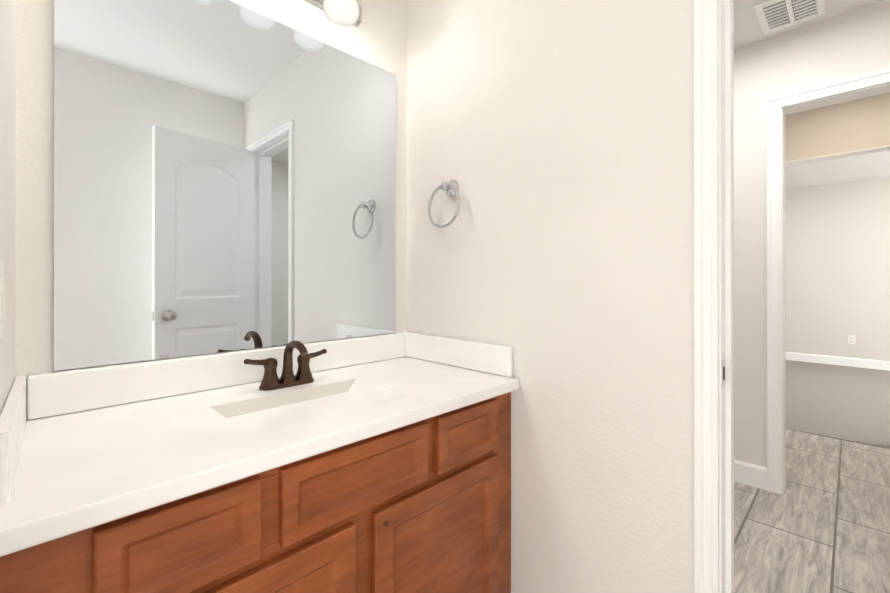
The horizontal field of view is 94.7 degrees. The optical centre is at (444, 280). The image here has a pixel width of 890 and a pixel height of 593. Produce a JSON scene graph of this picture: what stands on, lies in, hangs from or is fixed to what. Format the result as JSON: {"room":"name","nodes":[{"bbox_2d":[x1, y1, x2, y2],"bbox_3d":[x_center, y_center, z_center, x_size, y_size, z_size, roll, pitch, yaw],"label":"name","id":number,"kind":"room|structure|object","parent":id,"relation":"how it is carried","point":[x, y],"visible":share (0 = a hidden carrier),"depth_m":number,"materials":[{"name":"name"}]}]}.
{"room":"bathroom","nodes":[
{"label":"bathroom","id":0,"kind":"room"},
{"bbox_2d":[0,0,15,414],"bbox_3d":[-0.729,-0.093,0.601,0.750,2.440,0.121,0,0,45],"label":"wall","id":1,"kind":"structure","parent":0,"point":[7,150],"depth_m":0.77,"materials":[{"name":"beige paint"}]},
{"bbox_2d":[0,259,4,337],"bbox_3d":[-0.659,0.027,0.607,0.072,0.116,0.009,0,0,45],"label":"switch plate","id":2,"kind":"object","parent":1,"relation":"attached to","point":[2,298],"visible":1,"depth_m":0.60,"materials":[{"name":"white plastic"}]},
{"bbox_2d":[15,0,406,419],"bbox_3d":[-1.101,-0.093,0.843,0.120,2.440,2.490,0,0,45],"label":"wall","id":3,"kind":"structure","parent":0,"point":[380,39],"depth_m":0.94,"materials":[{"name":"beige paint"}]},
{"bbox_2d":[54,0,395,370],"bbox_3d":[-0.553,-0.311,1.302,0.007,1.042,0.998,0,0,45],"label":"mirror","id":4,"kind":"object","parent":3,"relation":"attached to","point":[224,175],"visible":1,"depth_m":1.18,"materials":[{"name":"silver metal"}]},
{"bbox_2d":[305,0,360,26],"bbox_3d":[-0.494,-0.941,1.244,0.176,0.168,0.648,0,0,45],"label":"sconce","id":5,"kind":"object","parent":3,"relation":"attached to","point":[343,12],"visible":1,"depth_m":1.33,"materials":[{"name":"white glass"}]},
{"bbox_2d":[407,0,694,592],"bbox_3d":[0.699,-0.093,0.937,4.100,2.440,0.120,0,0,45],"label":"wall","id":6,"kind":"structure","parent":0,"point":[555,138],"depth_m":1.18,"materials":[{"name":"beige paint"}]},
{"bbox_2d":[428,180,459,227],"bbox_3d":[0.008,-0.280,1.497,0.163,0.184,0.059,0,0,45],"label":"towel ring","id":7,"kind":"object","parent":6,"relation":"attached to","point":[451,188],"visible":1,"depth_m":1.49,"materials":[{"name":"silver metal"}]},
{"bbox_2d":[694,0,733,592],"bbox_3d":[0.883,0.085,0.754,0.708,2.084,0.158,0,0,45],"label":"door frame","id":8,"kind":"structure","parent":6,"relation":"attached to","point":[713,292],"depth_m":0.94,"materials":[{"name":"white wood"}]},
{"bbox_2d":[722,359,724,387],"bbox_3d":[0.638,0.212,0.939,0.002,0.060,0.030,0,0,45],"label":"strike plate","id":9,"kind":"object","parent":8,"relation":"attached to","point":[723,373],"visible":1,"depth_m":0.94,"materials":[{"name":"silver metal"}]},
{"bbox_2d":[733,0,889,189],"bbox_3d":[2.350,-1.360,2.104,6.400,0.100,9.300,0,0,45],"label":"ceiling","id":10,"kind":"structure","parent":0,"point":[747,29],"depth_m":4.42,"materials":[{"name":"paint"}]},
{"bbox_2d":[754,0,825,34],"bbox_3d":[1.666,-1.305,1.977,0.240,0.010,0.315,0,0,45],"label":"ceiling vent","id":11,"kind":"object","parent":10,"relation":"in","point":[774,15],"visible":1,"depth_m":1.99,"materials":[{"name":"white metal"}]},
{"bbox_2d":[734,429,889,592],"bbox_3d":[1.030,1.157,0.772,6.400,0.060,5.555,0,0,45],"label":"floor","id":12,"kind":"structure","parent":0,"point":[821,524],"depth_m":1.90,"materials":[{"name":"grey tile"}]},
{"bbox_2d":[0,392,510,592],"bbox_3d":[-0.364,0.738,1.104,0.548,0.780,1.134,0,0,45],"label":"vanity cabinet","id":13,"kind":"object","parent":12,"relation":"on","point":[423,506],"visible":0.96,"depth_m":0.86,"materials":[{"name":"brown wood"}]},
{"bbox_2d":[0,332,518,556],"bbox_3d":[-0.360,0.324,1.100,0.563,0.225,1.135,0,0,45],"label":"countertop","id":14,"kind":"structure","parent":13,"relation":"on","point":[83,449],"depth_m":0.93,"materials":[{"name":"stone"}]},
{"bbox_2d":[244,340,326,390],"bbox_3d":[-0.440,0.242,1.194,0.145,0.138,0.252,0,0,45],"label":"faucet","id":15,"kind":"object","parent":14,"relation":"on","point":[271,380],"visible":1,"depth_m":1.20,"materials":[{"name":"brown metal"}]},
{"bbox_2d":[786,360,889,448],"bbox_3d":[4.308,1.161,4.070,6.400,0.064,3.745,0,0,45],"label":"half wall","id":16,"kind":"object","parent":12,"relation":"on","point":[848,403],"visible":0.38,"depth_m":3.79,"materials":[{"name":"beige paint"}]},
{"bbox_2d":[734,0,889,467],"bbox_3d":[1.897,-0.090,2.143,4.340,2.440,0.120,0,0,45],"label":"wall","id":17,"kind":"structure","parent":0,"point":[837,263],"depth_m":2.07,"materials":[{"name":"paint"}]},
{"bbox_2d":[734,460,766,490],"bbox_3d":[1.067,1.072,2.872,1.891,0.118,0.013,0,0,45],"label":"baseboard","id":18,"kind":"structure","parent":17,"relation":"attached to","point":[749,474],"depth_m":2.25,"materials":[{"name":"white wood"}]},
{"bbox_2d":[767,69,889,494],"bbox_3d":[2.115,0.077,1.926,0.933,2.104,0.158,0,0,45],"label":"trim","id":19,"kind":"structure","parent":17,"relation":"attached to","point":[779,108],"depth_m":2.18,"materials":[{"name":"white wood"}]},
{"bbox_2d":[785,145,889,165],"bbox_3d":[2.839,0.111,2.957,0.688,2.040,0.141,0,0,45],"label":"trim","id":20,"kind":"structure","parent":17,"relation":"attached to","point":[841,155],"depth_m":2.94,"materials":[{"name":"white wood"}]},
{"bbox_2d":[786,352,889,370],"bbox_3d":[5.482,1.077,5.251,6.000,0.118,0.013,0,0,45],"label":"countertop","id":21,"kind":"structure","parent":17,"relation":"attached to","point":[823,359],"depth_m":5.46,"materials":[{"name":"white"}]},
{"bbox_2d":[848,335,855,343],"bbox_3d":[5.349,0.776,5.388,0.072,0.116,0.007,0,0,45],"label":"electrical outlet plate","id":22,"kind":"object","parent":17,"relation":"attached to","point":[851,339],"visible":1,"depth_m":5.38,"materials":[{"name":"white plastic"}]}
]}

